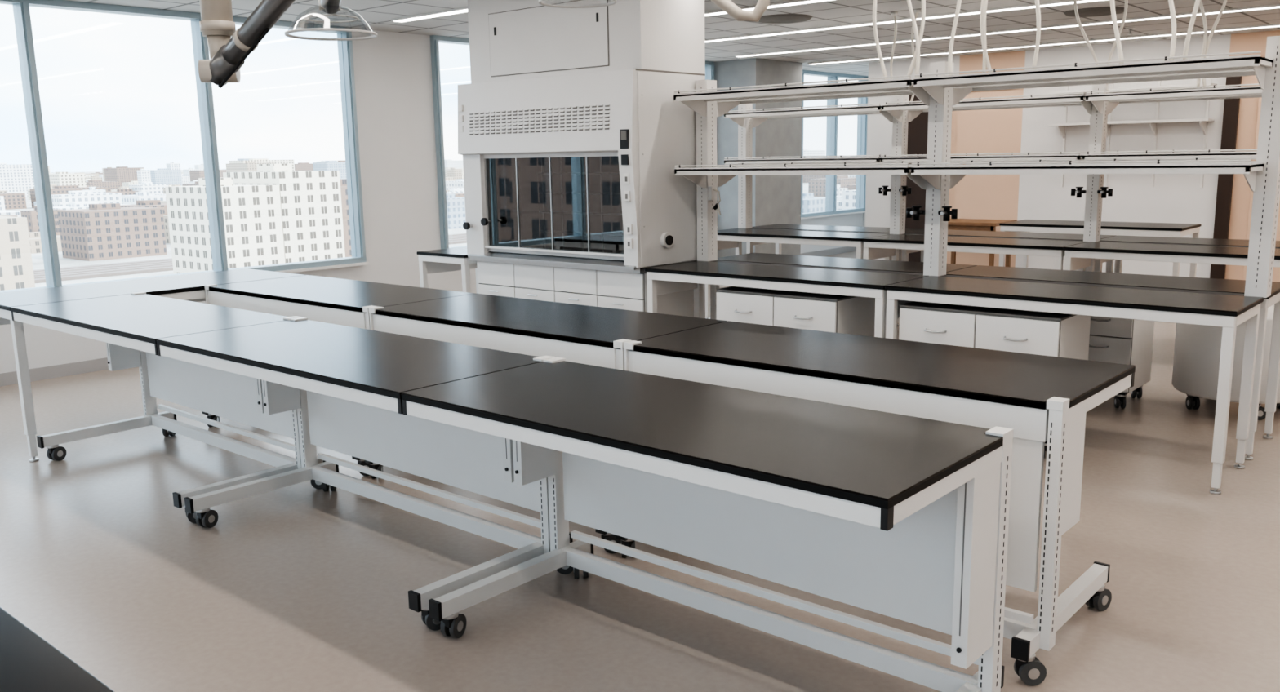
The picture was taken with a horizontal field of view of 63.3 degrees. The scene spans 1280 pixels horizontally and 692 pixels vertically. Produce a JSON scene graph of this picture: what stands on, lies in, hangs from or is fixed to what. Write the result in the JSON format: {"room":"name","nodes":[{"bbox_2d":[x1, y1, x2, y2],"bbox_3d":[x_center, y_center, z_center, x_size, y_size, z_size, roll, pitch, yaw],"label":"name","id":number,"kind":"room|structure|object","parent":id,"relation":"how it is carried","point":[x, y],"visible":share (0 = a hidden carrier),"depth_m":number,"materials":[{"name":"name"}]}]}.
{"room":"science laboratory","nodes":[
{"label":"science laboratory","id":0,"kind":"room"},
{"bbox_2d":[0,28,862,373],"bbox_3d":[-2.364,-1.765,11.010,0.120,2.970,19.400,8,14,40],"label":"wall","id":1,"kind":"structure","parent":0,"point":[393,82],"depth_m":10.67,"materials":[{"name":"paint"}]},
{"bbox_2d":[0,0,366,293],"bbox_3d":[-5.686,-1.341,7.095,0.180,2.285,8.720,8,14,40],"label":"window","id":2,"kind":"structure","parent":1,"relation":"in","point":[21,12],"depth_m":9.11,"materials":[{"name":"silver metal"}]},
{"bbox_2d":[0,246,856,386],"bbox_3d":[-2.289,-0.346,11.224,0.012,0.100,19.000,8,14,40],"label":"baseboard","id":3,"kind":"structure","parent":1,"relation":"attached to","point":[100,364],"depth_m":8.51,"materials":[{"name":"grey"}]},
{"bbox_2d":[274,211,865,273],"bbox_3d":[-2.305,-0.959,11.117,0.200,0.025,19.000,8,14,40],"label":"trim","id":4,"kind":"structure","parent":1,"relation":"attached to","point":[858,212],"depth_m":10.25,"materials":[{"name":"white metal"}]},
{"bbox_2d":[430,35,714,248],"bbox_3d":[-0.596,-2.487,12.893,0.180,2.285,4.880,8,14,40],"label":"window","id":5,"kind":"structure","parent":1,"relation":"in","point":[434,39],"depth_m":11.06,"materials":[{"name":"silver metal"}]},
{"bbox_2d":[800,70,868,217],"bbox_3d":[2.840,-3.261,16.807,0.180,2.285,3.150,8,14,40],"label":"window","id":6,"kind":"structure","parent":1,"relation":"in","point":[832,122],"depth_m":17.31,"materials":[{"name":"silver metal"}]},
{"bbox_2d":[0,251,1279,691],"bbox_3d":[2.170,0.342,7.579,12.010,0.100,19.600,8,14,40],"label":"floor","id":7,"kind":"structure","parent":0,"point":[301,587],"depth_m":4.18,"materials":[{"name":"plastic"}]},
{"bbox_2d":[0,607,115,691],"bbox_3d":[-2.189,0.859,2.337,3.643,0.914,0.762,8,14,40],"label":"lab bench","id":8,"kind":"object","parent":7,"relation":"on","point":[28,663],"visible":1,"depth_m":1.62,"materials":[{"name":"black"}]},
{"bbox_2d":[0,268,304,462],"bbox_3d":[-3.232,0.050,6.873,0.808,0.914,1.872,8,14,40],"label":"lab bench","id":9,"kind":"object","parent":7,"relation":"on","point":[189,287],"visible":0.47,"depth_m":6.50,"materials":[{"name":"black"}]},
{"bbox_2d":[10,292,325,524],"bbox_3d":[-2.577,0.259,5.647,1.803,0.920,0.846,8,14,40],"label":"lab bench","id":10,"kind":"object","parent":7,"relation":"on","point":[130,326],"visible":0.82,"depth_m":5.70,"materials":[{"name":"black"}]},
{"bbox_2d":[202,275,475,475],"bbox_3d":[-1.907,0.108,6.410,1.803,0.920,0.852,8,14,40],"label":"lab bench","id":11,"kind":"object","parent":7,"relation":"on","point":[338,301],"visible":0.32,"depth_m":6.18,"materials":[{"name":"black"}]},
{"bbox_2d":[155,316,573,631],"bbox_3d":[-1.212,0.447,4.485,1.822,0.920,0.846,8,14,40],"label":"lab bench","id":12,"kind":"object","parent":7,"relation":"on","point":[345,385],"visible":0.77,"depth_m":4.46,"materials":[{"name":"black"}]},
{"bbox_2d":[416,246,478,293],"bbox_3d":[-1.448,-0.381,9.067,0.633,0.914,0.697,8,14,40],"label":"lab bench","id":13,"kind":"object","parent":7,"relation":"on","point":[442,260],"visible":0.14,"depth_m":8.89,"materials":[{"name":"black"}]},
{"bbox_2d":[364,293,727,553],"bbox_3d":[-0.541,0.295,5.249,1.822,0.920,0.852,8,14,40],"label":"lab bench","id":14,"kind":"object","parent":7,"relation":"on","point":[593,335],"visible":0.25,"depth_m":5.00,"materials":[{"name":"black laminate"}]},
{"bbox_2d":[457,0,705,318],"bbox_3d":[-0.470,-1.255,8.038,1.905,2.967,0.855,8,14,40],"label":"fume hood","id":15,"kind":"object","parent":7,"relation":"on","point":[573,135],"visible":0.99,"depth_m":7.65,"materials":[{"name":"grey metal"}]},
{"bbox_2d":[401,357,1013,691],"bbox_3d":[0.160,0.635,3.318,1.821,0.920,0.846,8,14,40],"label":"lab bench","id":16,"kind":"object","parent":7,"relation":"on","point":[903,517],"visible":1,"depth_m":3.18,"materials":[{"name":"black"}]},
{"bbox_2d":[714,57,802,257],"bbox_3d":[1.703,-2.557,14.964,0.720,2.970,1.180,8,14,40],"label":"concrete column","id":17,"kind":"structure","parent":7,"relation":"on","point":[776,199],"depth_m":14.60,"materials":[{"name":"grey concrete"}]},
{"bbox_2d":[644,260,928,337],"bbox_3d":[0.938,-0.047,7.003,1.848,0.914,0.607,8,14,40],"label":"lab bench","id":18,"kind":"object","parent":7,"relation":"on","point":[676,277],"visible":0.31,"depth_m":6.79,"materials":[{"name":"black"}]},
{"bbox_2d":[715,286,875,337],"bbox_3d":[1.015,0.027,6.908,0.924,0.800,0.538,8,14,40],"label":"base cabinet","id":19,"kind":"object","parent":7,"relation":"on","point":[843,314],"visible":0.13,"depth_m":6.64,"materials":[{"name":"grey metal"}]},
{"bbox_2d":[705,228,891,319],"bbox_3d":[1.543,-0.672,10.371,1.823,0.914,0.627,8,14,40],"label":"lab bench","id":20,"kind":"object","parent":7,"relation":"on","point":[734,237],"visible":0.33,"depth_m":10.14,"materials":[{"name":"black"}]},
{"bbox_2d":[746,223,924,325],"bbox_3d":[2.043,-0.784,10.940,1.823,0.914,0.637,8,14,40],"label":"lab bench","id":21,"kind":"object","parent":7,"relation":"on","point":[799,227],"visible":0.14,"depth_m":10.91,"materials":[{"name":"black"}]},
{"bbox_2d":[710,253,977,319],"bbox_3d":[1.421,-0.156,7.553,1.848,0.914,0.607,8,14,40],"label":"lab bench","id":22,"kind":"object","parent":7,"relation":"on","point":[792,260],"visible":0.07,"depth_m":7.50,"materials":[{"name":"black"}]},
{"bbox_2d":[615,320,1135,685],"bbox_3d":[0.831,0.484,4.081,1.821,0.920,0.852,8,14,40],"label":"lab bench","id":23,"kind":"object","parent":7,"relation":"on","point":[1042,398],"visible":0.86,"depth_m":3.58,"materials":[{"name":"black laminate"}]},
{"bbox_2d":[862,234,1088,271],"bbox_3d":[2.918,-0.482,9.202,1.793,0.914,0.627,8,14,40],"label":"lab bench","id":24,"kind":"object","parent":7,"relation":"on","point":[887,246],"visible":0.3,"depth_m":8.90,"materials":[{"name":"black"}]},
{"bbox_2d":[947,218,1017,266],"bbox_3d":[4.390,-1.264,13.722,0.900,0.780,0.700,8,14,40],"label":"wooden desk","id":25,"kind":"object","parent":7,"relation":"on","point":[973,224],"visible":0.39,"depth_m":13.43,"materials":[{"name":"brown wood"}]},
{"bbox_2d":[898,301,1090,457],"bbox_3d":[2.034,0.167,6.041,0.934,0.800,0.538,8,14,40],"label":"base cabinet","id":26,"kind":"object","parent":7,"relation":"on","point":[1023,331],"visible":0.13,"depth_m":5.78,"materials":[{"name":"grey metal"}]},
{"bbox_2d":[901,229,1116,272],"bbox_3d":[3.417,-0.595,9.770,1.793,0.914,0.637,8,14,40],"label":"lab bench","id":27,"kind":"object","parent":7,"relation":"on","point":[1109,264],"visible":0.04,"depth_m":9.61,"materials":[{"name":"black"}]},
{"bbox_2d":[884,275,1263,494],"bbox_3d":[2.339,0.146,5.812,1.836,0.914,0.607,8,14,40],"label":"lab bench","id":28,"kind":"object","parent":7,"relation":"on","point":[1228,312],"visible":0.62,"depth_m":5.42,"materials":[{"name":"black"}]},
{"bbox_2d":[998,219,1201,277],"bbox_3d":[4.793,-0.830,10.931,1.793,0.914,0.747,8,14,40],"label":"lab bench","id":29,"kind":"object","parent":7,"relation":"on","point":[1166,229],"visible":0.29,"depth_m":10.62,"materials":[{"name":"black"}]},
{"bbox_2d":[946,265,1279,460],"bbox_3d":[2.822,0.037,6.362,1.836,0.914,0.607,8,14,40],"label":"lab bench","id":30,"kind":"object","parent":7,"relation":"on","point":[1230,286],"visible":0.46,"depth_m":6.00,"materials":[{"name":"black"}]},
{"bbox_2d":[1088,315,1154,408],"bbox_3d":[3.001,-0.002,7.096,0.804,0.720,0.538,8,14,40],"label":"base cabinet","id":31,"kind":"object","parent":7,"relation":"on","point":[1112,340],"visible":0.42,"depth_m":6.77,"materials":[{"name":"grey metal"}]},
{"bbox_2d":[1063,241,1279,271],"bbox_3d":[4.293,-0.293,8.032,1.823,0.914,0.627,8,14,40],"label":"lab bench","id":32,"kind":"object","parent":7,"relation":"on","point":[1081,255],"visible":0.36,"depth_m":7.99,"materials":[{"name":"black"}]},
{"bbox_2d":[1093,235,1279,273],"bbox_3d":[4.792,-0.406,8.601,1.823,0.914,0.637,8,14,40],"label":"lab bench","id":33,"kind":"object","parent":7,"relation":"on","point":[1237,242],"visible":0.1,"depth_m":8.78,"materials":[{"name":"black"}]},
{"bbox_2d":[1171,304,1279,420],"bbox_3d":[3.873,0.087,6.707,0.750,0.655,0.750,8,14,40],"label":"cabinet","id":34,"kind":"object","parent":7,"relation":"on","point":[1197,353],"visible":0.52,"depth_m":6.51,"materials":[{"name":"grey metal"}]},
{"bbox_2d":[66,0,1279,76],"bbox_3d":[2.117,-2.688,7.027,12.010,0.120,19.600,8,14,40],"label":"ceiling","id":35,"kind":"structure","parent":0,"point":[378,14],"depth_m":10.40,"materials":[{"name":"tile"}]},
{"bbox_2d":[198,0,377,88],"bbox_3d":[-1.412,-1.610,4.461,1.114,0.954,0.576,6,12,32],"label":"fume extraction arm","id":36,"kind":"object","parent":35,"relation":"hanging from","point":[228,55],"visible":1,"depth_m":4.52},
{"bbox_2d":[391,6,467,22],"bbox_3d":[1.687,-2.463,6.239,10.400,0.023,0.120,8,14,40],"label":"ceiling light","id":37,"kind":"object","parent":35,"relation":"in","point":[462,10],"depth_m":9.21,"materials":[{"name":"white plastic"}]},
{"bbox_2d":[538,0,769,22],"bbox_3d":[0.107,-1.935,5.211,1.269,0.636,0.399,1,10,9],"label":"fume extraction arm","id":38,"kind":"object","parent":35,"relation":"hanging from","point":[728,6],"visible":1,"depth_m":5.18},
{"bbox_2d":[704,0,832,16],"bbox_3d":[2.861,-2.728,7.577,10.400,0.023,0.120,8,14,40],"label":"ceiling light","id":39,"kind":"object","parent":35,"relation":"in","point":[796,2],"depth_m":8.95,"materials":[{"name":"white plastic"}]},
{"bbox_2d":[758,13,812,23],"bbox_3d":[1.371,-3.129,9.950,0.560,0.032,0.560,8,14,40],"label":"diffuser","id":40,"kind":"object","parent":35,"relation":"in","point":[784,18],"depth_m":9.84,"materials":[{"name":"grey metal"}]},
{"bbox_2d":[872,0,887,79],"bbox_3d":[1.521,-2.104,6.534,0.146,0.836,0.094,8,14,40],"label":"hose","id":41,"kind":"object","parent":35,"relation":"hanging from","point":[874,6],"depth_m":6.54,"materials":[{"name":"white plastic"}]},
{"bbox_2d":[889,12,897,79],"bbox_3d":[2.396,-2.704,9.742,0.112,0.837,0.076,8,14,40],"label":"hose","id":42,"kind":"object","parent":35,"relation":"hanging from","point":[892,14],"depth_m":9.70,"materials":[{"name":"white plastic"}]},
{"bbox_2d":[704,0,1106,42],"bbox_3d":[4.036,-2.992,8.915,10.400,0.023,0.120,8,14,40],"label":"ceiling light","id":43,"kind":"object","parent":35,"relation":"in","point":[1067,2],"depth_m":10.16,"materials":[{"name":"white plastic"}]},
{"bbox_2d":[906,0,919,75],"bbox_3d":[1.668,-2.081,6.393,0.166,0.832,0.092,8,14,40],"label":"hose","id":44,"kind":"object","parent":35,"relation":"hanging from","point":[914,25],"depth_m":6.38,"materials":[{"name":"white plastic"}]},
{"bbox_2d":[910,8,921,101],"bbox_3d":[2.546,-2.681,9.602,0.111,0.837,0.087,8,14,40],"label":"hose","id":45,"kind":"object","parent":35,"relation":"hanging from","point":[917,11],"depth_m":9.58,"materials":[{"name":"white plastic"}]},
{"bbox_2d":[906,0,925,77],"bbox_3d":[1.710,-2.078,6.378,0.087,0.833,0.097,8,14,40],"label":"hose","id":46,"kind":"object","parent":35,"relation":"hanging from","point":[923,2],"depth_m":6.38,"materials":[{"name":"white plastic"}]},
{"bbox_2d":[948,0,961,75],"bbox_3d":[1.882,-2.057,6.238,0.097,0.834,0.076,8,14,40],"label":"hose","id":47,"kind":"object","parent":35,"relation":"hanging from","point":[958,4],"depth_m":6.25,"materials":[{"name":"white plastic"}]},
{"bbox_2d":[673,35,1279,297],"bbox_3d":[1.860,-1.080,6.488,3.711,1.341,0.790,8,14,40],"label":"shelving","id":48,"kind":"object","parent":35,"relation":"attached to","point":[940,91],"visible":1,"depth_m":6.14,"materials":[{"name":"white metal"}]},
{"bbox_2d":[906,205,957,221],"bbox_3d":[1.806,-0.825,6.458,0.336,0.090,0.100,8,14,40],"label":"turret","id":49,"kind":"object","parent":48,"relation":"attached to","point":[917,211],"visible":1,"depth_m":6.43,"materials":[{"name":"black plastic"}]},
{"bbox_2d":[982,0,987,73],"bbox_3d":[2.108,-2.044,6.144,0.160,0.834,0.071,8,14,40],"label":"hose","id":50,"kind":"object","parent":35,"relation":"hanging from","point":[985,2],"depth_m":6.21,"materials":[{"name":"white plastic"}]},
{"bbox_2d":[979,0,992,72],"bbox_3d":[2.053,-2.051,6.190,0.121,0.836,0.073,8,14,40],"label":"hose","id":51,"kind":"object","parent":35,"relation":"hanging from","point":[988,64],"depth_m":6.24,"materials":[{"name":"white plastic"}]},
{"bbox_2d":[724,84,1279,248],"bbox_3d":[3.151,-1.613,9.285,5.471,1.341,0.790,8,14,40],"label":"shelving","id":52,"kind":"object","parent":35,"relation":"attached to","point":[1100,104],"visible":0.86,"depth_m":8.92,"materials":[{"name":"white metal"}]},
{"bbox_2d":[878,186,911,195],"bbox_3d":[2.408,-1.472,9.838,0.336,0.090,0.100,8,14,40],"label":"turret","id":53,"kind":"object","parent":52,"relation":"attached to","point":[885,189],"visible":1,"depth_m":9.81,"materials":[{"name":"black plastic"}]},
{"bbox_2d":[1071,186,1112,198],"bbox_3d":[3.771,-1.284,8.678,0.336,0.090,0.100,8,14,40],"label":"turret","id":54,"kind":"object","parent":52,"relation":"attached to","point":[1104,192],"visible":1,"depth_m":8.64,"materials":[{"name":"black plastic"}]},
{"bbox_2d":[734,4,1279,57],"bbox_3d":[5.211,-3.256,10.253,10.400,0.023,0.120,8,14,40],"label":"ceiling light","id":55,"kind":"object","parent":35,"relation":"in","point":[1269,6],"depth_m":11.11,"materials":[{"name":"white plastic"}]},
{"bbox_2d":[1031,0,1040,69],"bbox_3d":[2.263,-2.013,5.960,0.131,0.832,0.110,8,14,40],"label":"hose","id":56,"kind":"object","parent":35,"relation":"hanging from","point":[1037,2],"depth_m":5.92,"materials":[{"name":"white plastic"}]},
{"bbox_2d":[807,23,1279,65],"bbox_3d":[6.385,-3.521,11.591,10.400,0.023,0.120,8,14,40],"label":"ceiling light","id":57,"kind":"object","parent":35,"relation":"attached to","point":[1276,24],"depth_m":12.61,"materials":[{"name":"white plastic"}]},
{"bbox_2d":[1073,0,1098,65],"bbox_3d":[3.704,-2.521,8.614,0.272,0.831,0.089,8,14,40],"label":"hose","id":58,"kind":"object","parent":35,"relation":"hanging from","point":[1078,21],"depth_m":8.62,"materials":[{"name":"white plastic"}]},
{"bbox_2d":[1063,6,1128,17],"bbox_3d":[4.320,-3.161,9.842,0.560,0.032,0.560,8,14,40],"label":"diffuser","id":59,"kind":"object","parent":35,"relation":"in","point":[1094,11],"depth_m":9.75,"materials":[{"name":"grey metal"}]},
{"bbox_2d":[1110,0,1124,63],"bbox_3d":[2.608,-1.960,5.643,0.102,0.832,0.060,8,14,40],"label":"hose","id":60,"kind":"object","parent":35,"relation":"hanging from","point":[1112,2],"depth_m":5.68,"materials":[{"name":"white plastic"}]},
{"bbox_2d":[1106,0,1128,91],"bbox_3d":[3.890,-2.499,8.471,0.137,0.833,0.073,8,14,40],"label":"hose","id":61,"kind":"object","parent":35,"relation":"hanging from","point":[1114,45],"depth_m":8.45,"materials":[{"name":"white plastic"}]},
{"bbox_2d":[1124,27,1135,35],"bbox_3d":[5.344,-3.432,11.312,0.100,0.065,0.100,8,14,40],"label":"sprinkler head","id":62,"kind":"object","parent":35,"relation":"attached to","point":[1127,28],"visible":1,"depth_m":11.30},
{"bbox_2d":[1168,0,1176,60],"bbox_3d":[2.775,-1.938,5.507,0.186,0.831,0.096,8,14,40],"label":"hose","id":63,"kind":"object","parent":35,"relation":"hanging from","point":[1172,11],"depth_m":5.49,"materials":[{"name":"white plastic"}]},
{"bbox_2d":[1182,0,1200,59],"bbox_3d":[2.898,-1.928,5.431,0.096,0.833,0.104,8,14,40],"label":"hose","id":64,"kind":"object","parent":35,"relation":"hanging from","point":[1185,51],"depth_m":5.50,"materials":[{"name":"white plastic"}]},
{"bbox_2d":[1196,0,1207,86],"bbox_3d":[4.336,-2.437,8.085,0.165,0.834,0.066,8,14,40],"label":"hose","id":65,"kind":"object","parent":35,"relation":"hanging from","point":[1204,20],"depth_m":8.02,"materials":[{"name":"white plastic"}]},
{"bbox_2d":[1202,0,1227,86],"bbox_3d":[4.444,-2.420,7.987,0.186,0.831,0.086,8,14,40],"label":"hose","id":66,"kind":"object","parent":35,"relation":"hanging from","point":[1224,2],"depth_m":8.00,"materials":[{"name":"white plastic"}]},
{"bbox_2d":[862,30,1279,279],"bbox_3d":[7.544,-2.384,13.455,11.610,2.970,2.550,8,14,40],"label":"wall","id":67,"kind":"structure","parent":0,"point":[1173,198],"depth_m":13.30,"materials":[{"name":"paint"}]},
{"bbox_2d":[905,94,928,262],"bbox_3d":[4.354,-2.314,14.519,1.800,2.560,0.048,8,14,40],"label":"door","id":68,"kind":"structure","parent":67,"relation":"in","point":[917,129],"depth_m":14.82,"materials":[{"name":"brown wood"}]},
{"bbox_2d":[1048,78,1217,187],"bbox_3d":[6.024,-2.663,12.817,1.850,1.400,0.299,8,14,40],"label":"wall shelf","id":69,"kind":"object","parent":67,"relation":"attached to","point":[1061,127],"visible":0.54,"depth_m":12.68,"materials":[{"name":"white metal"}]},
{"bbox_2d":[1209,57,1279,282],"bbox_3d":[8.221,-1.845,11.187,3.550,2.700,0.092,8,14,40],"label":"door","id":70,"kind":"structure","parent":67,"relation":"in","point":[1231,106],"depth_m":12.23,"materials":[{"name":"brown wood"}]},
{"label":"outside","id":71,"kind":"structure","parent":0,"visible":0},
{"bbox_2d":[5,168,849,287],"bbox_3d":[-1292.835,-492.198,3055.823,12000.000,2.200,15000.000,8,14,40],"label":"ground","id":72,"kind":"structure","parent":71,"point":[72,271],"depth_m":427.55,"materials":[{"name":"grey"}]},
{"bbox_2d":[0,149,856,290],"bbox_3d":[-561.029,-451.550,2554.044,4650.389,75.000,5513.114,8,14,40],"label":"city buildings","id":73,"kind":"structure","parent":72,"relation":"on","point":[275,211],"depth_m":372.19,"materials":[{"name":"concrete"}]}
]}

